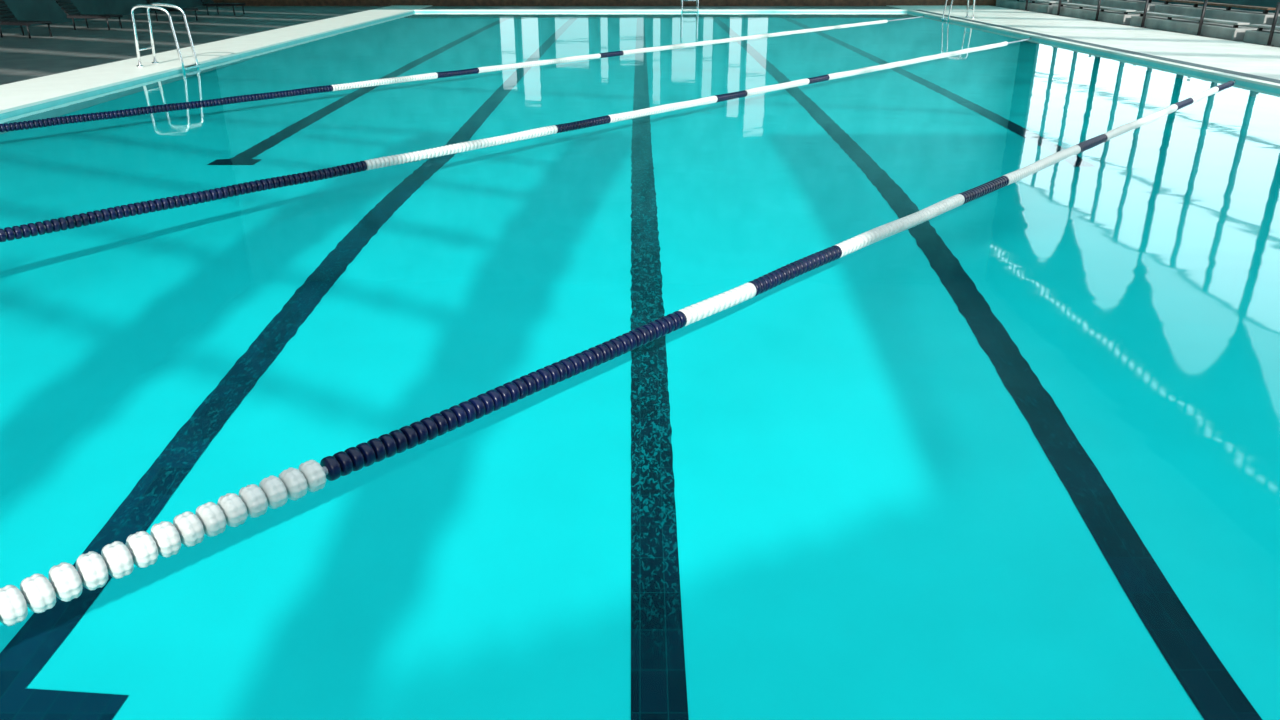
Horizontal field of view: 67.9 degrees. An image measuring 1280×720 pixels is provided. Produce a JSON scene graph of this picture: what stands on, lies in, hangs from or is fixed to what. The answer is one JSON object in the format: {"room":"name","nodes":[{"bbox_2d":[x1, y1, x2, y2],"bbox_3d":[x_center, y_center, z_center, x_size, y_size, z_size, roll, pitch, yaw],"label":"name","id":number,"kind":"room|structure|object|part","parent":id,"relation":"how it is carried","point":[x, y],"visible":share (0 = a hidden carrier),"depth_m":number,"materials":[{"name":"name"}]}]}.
{"room":"indoor swimming pool","nodes":[
{"label":"indoor swimming pool","id":0,"kind":"room"},
{"bbox_2d":[0,0,203,29],"bbox_3d":[-18.100,-6.621,5.330,0.200,12.000,69.000,0,23,0],"label":"wall","id":1,"kind":"structure","parent":0,"point":[30,10],"depth_m":30.08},
{"bbox_2d":[0,6,1279,84],"bbox_3d":[-1.000,-0.991,7.731,34.000,0.360,69.000,0,23,0],"label":"floor","id":2,"kind":"structure","parent":0,"point":[22,58],"depth_m":26.53,"materials":[{"name":"grey tile"}]},
{"bbox_2d":[0,0,51,38],"bbox_3d":[-15.948,-8.758,24.303,1.604,0.932,0.650,9,25,19],"label":"lounger","id":3,"kind":"object","parent":2,"relation":"on","point":[10,19],"visible":1,"depth_m":24.41,"materials":[{"name":"black metal"}]},
{"bbox_3d":[-16.501,-9.008,24.430,0.040,0.670,0.600,-28,9,30],"label":"backrest","id":4,"kind":"part","parent":3,"relation":"part of","materials":[{"name":"black metal"}]},
{"bbox_3d":[-15.891,-8.503,24.038,1.250,0.050,0.050,9,25,19],"label":"rail","id":5,"kind":"part","parent":3,"relation":"part of","materials":[{"name":"black metal"}]},
{"bbox_3d":[-15.745,-8.630,24.272,1.170,0.040,0.600,9,25,19],"label":"seat","id":6,"kind":"part","parent":3,"relation":"part of","materials":[{"name":"black metal"}]},
{"bbox_2d":[55,0,122,29],"bbox_3d":[-15.600,-9.843,26.847,1.604,0.932,0.650,2,23,4],"label":"lounger","id":7,"kind":"object","parent":2,"relation":"on","point":[77,14],"visible":1,"depth_m":26.72,"materials":[{"name":"black metal"}]},
{"bbox_3d":[-16.192,-10.025,26.815,0.040,0.670,0.600,-32,17,16],"label":"backrest","id":8,"kind":"part","parent":7,"relation":"part of","materials":[{"name":"black metal"}]},
{"bbox_3d":[-15.445,-9.601,26.612,1.250,0.050,0.050,2,23,4],"label":"rail","id":9,"kind":"part","parent":7,"relation":"part of","materials":[{"name":"black metal"}]},
{"bbox_3d":[-15.383,-9.740,26.875,1.170,0.040,0.600,2,23,4],"label":"seat","id":10,"kind":"part","parent":7,"relation":"part of","materials":[{"name":"black metal"}]},
{"bbox_2d":[146,0,197,21],"bbox_3d":[-14.973,-11.278,30.212,1.604,0.932,0.650,6,24,14],"label":"lounger","id":11,"kind":"object","parent":2,"relation":"on","point":[148,1],"visible":0.72,"depth_m":30.11,"materials":[{"name":"black metal"}]},
{"bbox_3d":[-15.545,-11.506,30.288,0.040,0.670,0.600,-29,11,25],"label":"backrest","id":12,"kind":"part","parent":11,"relation":"part of","materials":[{"name":"black metal"}]},
{"bbox_3d":[-14.883,-11.025,29.954,1.250,0.050,0.050,6,24,14],"label":"rail","id":13,"kind":"part","parent":11,"relation":"part of","materials":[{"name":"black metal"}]},
{"bbox_3d":[-14.764,-11.158,30.200,1.170,0.040,0.600,6,24,14],"label":"seat","id":14,"kind":"part","parent":11,"relation":"part of","materials":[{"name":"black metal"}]},
{"bbox_2d":[0,5,431,113],"bbox_3d":[-9.415,-1.157,7.660,1.670,0.040,69.000,0,23,0],"label":"pool deck","id":15,"kind":"structure","parent":2,"relation":"on","point":[35,91],"depth_m":18.27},
{"bbox_2d":[130,3,200,71],"bbox_3d":[-8.899,-6.008,17.767,0.918,1.240,0.716,0,23,0],"label":"pool ladder","id":16,"kind":"object","parent":15,"relation":"on","point":[152,5],"visible":0.98,"depth_m":17.72,"materials":[{"name":"silver metal"}]},
{"bbox_2d":[201,0,245,14],"bbox_3d":[-14.790,-12.620,33.360,1.604,0.932,0.650,4,23,9],"label":"lounger","id":17,"kind":"object","parent":2,"relation":"on","point":[206,3],"visible":1,"depth_m":33.21,"materials":[{"name":"black metal"}]},
{"bbox_3d":[-15.376,-12.825,33.382,0.040,0.670,0.600,-30,14,21],"label":"backrest","id":18,"kind":"part","parent":17,"relation":"part of","materials":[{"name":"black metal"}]},
{"bbox_3d":[-14.667,-12.372,33.111,1.250,0.050,0.050,4,23,9],"label":"rail","id":19,"kind":"part","parent":17,"relation":"part of","materials":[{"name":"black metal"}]},
{"bbox_3d":[-14.576,-12.508,33.367,1.170,0.040,0.600,4,23,9],"label":"seat","id":20,"kind":"part","parent":17,"relation":"part of","materials":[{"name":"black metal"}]},
{"bbox_2d":[0,11,1279,719],"bbox_3d":[0.800,-4.893,18.025,18.800,1.256,40.000,0,23,0],"label":"basin","id":21,"kind":"object","parent":2,"relation":"in","point":[871,525],"visible":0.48,"depth_m":6.30,"materials":[{"name":"tile"}]},
{"bbox_2d":[0,98,501,719],"bbox_3d":[-2.890,-5.302,19.019,1.340,1.011,32.850,0,23,0],"label":"lane marking","id":22,"kind":"object","parent":21,"relation":"on","point":[24,656],"visible":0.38,"depth_m":5.66,"materials":[{"name":"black tile"}]},
{"bbox_2d":[207,105,343,164],"bbox_3d":[-4.788,-7.244,22.512,0.543,0.178,24.900,0,23,0],"label":"lane marking","id":23,"kind":"object","parent":21,"relation":"on","point":[244,158],"visible":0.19,"depth_m":12.32,"materials":[{"name":"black tile"}]},
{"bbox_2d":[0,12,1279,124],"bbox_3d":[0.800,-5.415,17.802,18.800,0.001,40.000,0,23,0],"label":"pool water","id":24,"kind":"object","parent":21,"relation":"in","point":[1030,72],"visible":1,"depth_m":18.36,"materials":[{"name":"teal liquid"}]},
{"bbox_2d":[0,15,923,131],"bbox_3d":[0.752,-7.391,22.441,0.126,0.111,30.325,17,28,34],"label":"lane rope","id":25,"kind":"object","parent":24,"relation":"on","point":[7,127],"visible":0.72,"depth_m":14.93,"materials":[{"name":"blue plastic"}]},
{"bbox_2d":[0,38,1031,241],"bbox_3d":[0.827,-3.792,13.999,0.126,0.112,29.762,18,29,35],"label":"lane rope","id":26,"kind":"object","parent":24,"relation":"on","point":[69,222],"visible":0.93,"depth_m":9.67,"materials":[{"name":"blue plastic"}]},
{"bbox_2d":[0,80,1234,625],"bbox_3d":[3.448,-1.704,9.101,0.142,0.142,20.517,19,29,37],"label":"lane rope","id":27,"kind":"object","parent":24,"relation":"on","point":[37,593],"visible":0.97,"depth_m":4.21,"materials":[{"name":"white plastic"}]},
{"bbox_2d":[630,95,688,719],"bbox_3d":[0.048,-4.969,18.319,0.335,1.076,34.400,0,23,0],"label":"lane marking","id":28,"kind":"object","parent":21,"relation":"on","point":[658,673],"visible":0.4,"depth_m":5.51,"materials":[{"name":"tile"}]},
{"bbox_2d":[680,0,698,11],"bbox_3d":[1.900,-13.890,36.256,0.716,1.240,0.918,0,23,0],"label":"pool ladder","id":29,"kind":"object","parent":21,"relation":"attached to","point":[697,1],"visible":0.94,"depth_m":36.05,"materials":[{"name":"silver metal"}]},
{"bbox_3d":[2.200,-13.890,36.257,0.052,1.240,0.851,0,23,0],"label":"rail","id":30,"kind":"part","parent":29,"relation":"part of","materials":[{"name":"silver metal"}]},
{"bbox_2d":[941,0,974,20],"bbox_3d":[10.499,-11.734,31.198,0.918,1.240,0.716,0,23,0],"label":"pool ladder","id":31,"kind":"object","parent":21,"relation":"attached to","point":[968,8],"visible":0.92,"depth_m":31.19,"materials":[{"name":"silver metal"}]},
{"bbox_3d":[10.500,-11.851,31.474,0.851,1.240,0.052,0,23,0],"label":"rail","id":32,"kind":"part","parent":31,"relation":"part of","materials":[{"name":"silver metal"}]},
{"bbox_2d":[959,102,1095,166],"bbox_3d":[5.183,-7.224,22.467,0.311,0.180,25.000,0,23,0],"label":"lane marking","id":33,"kind":"object","parent":21,"relation":"on","point":[1076,161],"visible":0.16,"depth_m":12.68,"materials":[{"name":"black tile"}]},
{"bbox_2d":[795,98,1261,719],"bbox_3d":[2.637,-4.969,18.319,0.327,1.076,34.400,0,23,0],"label":"lane marking","id":34,"kind":"object","parent":21,"relation":"on","point":[1211,688],"visible":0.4,"depth_m":5.55,"materials":[{"name":"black tile"}]},
{"bbox_2d":[415,9,906,10],"bbox_3d":[0.800,-13.428,36.443,18.760,0.040,0.620,0,23,0],"label":"trim","id":35,"kind":"structure","parent":2,"relation":"on","point":[416,9],"depth_m":36.38,"materials":[{"name":"white tile"}]},
{"bbox_2d":[996,0,1072,13],"bbox_3d":[15.275,-13.816,36.398,1.350,0.750,5.400,0,23,0],"label":"bleachers","id":36,"kind":"object","parent":2,"relation":"on","point":[1041,6],"visible":0.71,"depth_m":35.43,"materials":[{"name":"plastic"}]},
{"bbox_2d":[1057,0,1061,15],"bbox_3d":[14.500,-12.379,32.771,0.193,0.950,0.193,0,23,0],"label":"post","id":37,"kind":"object","parent":2,"relation":"on","point":[1060,1],"visible":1,"depth_m":32.83,"materials":[{"name":"black metal"}]},
{"bbox_2d":[886,5,1279,88],"bbox_3d":[12.290,-1.157,7.660,4.220,0.040,69.000,0,23,0],"label":"pool deck","id":38,"kind":"structure","parent":2,"relation":"on","point":[1254,59],"depth_m":23.11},
{"bbox_2d":[916,10,1279,83],"bbox_3d":[10.520,-5.491,17.770,0.280,0.004,40.000,0,23,0],"label":"trim","id":39,"kind":"structure","parent":38,"relation":"on","point":[1025,31],"depth_m":20.20,"materials":[{"name":"white tile"}]},
{"bbox_2d":[1093,0,1100,20],"bbox_3d":[14.500,-11.202,30.011,0.193,0.950,0.193,0,23,0],"label":"post","id":40,"kind":"object","parent":2,"relation":"on","point":[1099,1],"visible":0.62,"depth_m":30.05,"materials":[{"name":"black metal"}]},
{"bbox_2d":[1052,0,1170,24],"bbox_3d":[15.275,-11.541,31.062,1.350,0.750,5.400,0,23,0],"label":"bleachers","id":41,"kind":"object","parent":2,"relation":"on","point":[1111,11],"visible":0.84,"depth_m":30.34,"materials":[{"name":"concrete"}]},
{"bbox_2d":[1140,0,1148,27],"bbox_3d":[14.500,-10.025,27.251,0.193,0.950,0.193,0,23,0],"label":"post","id":42,"kind":"object","parent":2,"relation":"on","point":[1147,1],"visible":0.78,"depth_m":27.27,"materials":[{"name":"black metal"}]},
{"bbox_2d":[1195,0,1207,35],"bbox_3d":[14.500,-8.849,24.492,0.193,0.950,0.193,0,23,0],"label":"post","id":43,"kind":"object","parent":2,"relation":"on","point":[1205,1],"visible":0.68,"depth_m":24.48,"materials":[{"name":"black metal"}]},
{"bbox_2d":[1130,0,1279,40],"bbox_3d":[15.275,-9.267,25.727,1.350,0.750,5.400,0,23,0],"label":"bleachers","id":44,"kind":"object","parent":2,"relation":"on","point":[1228,23],"visible":0.84,"depth_m":25.12,"materials":[{"name":"metal"}]},
{"bbox_2d":[1243,16,1279,46],"bbox_3d":[15.275,-6.992,20.391,1.350,0.750,5.400,0,23,0],"label":"bleachers","id":45,"kind":"object","parent":2,"relation":"on","point":[1259,36],"visible":0.75,"depth_m":22.41,"materials":[{"name":"concrete"}]},
{"bbox_2d":[1264,2,1279,46],"bbox_3d":[14.500,-7.672,21.732,0.193,0.950,0.193,0,23,0],"label":"post","id":46,"kind":"object","parent":2,"relation":"on","point":[1278,3],"visible":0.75,"depth_m":21.72,"materials":[{"name":"black metal"}]},
{"bbox_2d":[1138,0,1279,12],"bbox_3d":[16.000,-6.621,5.330,0.001,12.000,69.000,0,23,0],"label":"wall","id":47,"kind":"structure","parent":0,"point":[1263,3],"depth_m":25.23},
{"label":"wall","id":48,"kind":"structure","parent":0,"visible":0},
{"bbox_2d":[204,0,995,5],"bbox_3d":[-1.000,-14.784,39.268,34.000,0.400,0.120,0,23,0],"label":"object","id":49,"kind":"structure","parent":48,"relation":"attached to","point":[247,2],"depth_m":39.22,"materials":[{"name":"brown wood"}]}
]}

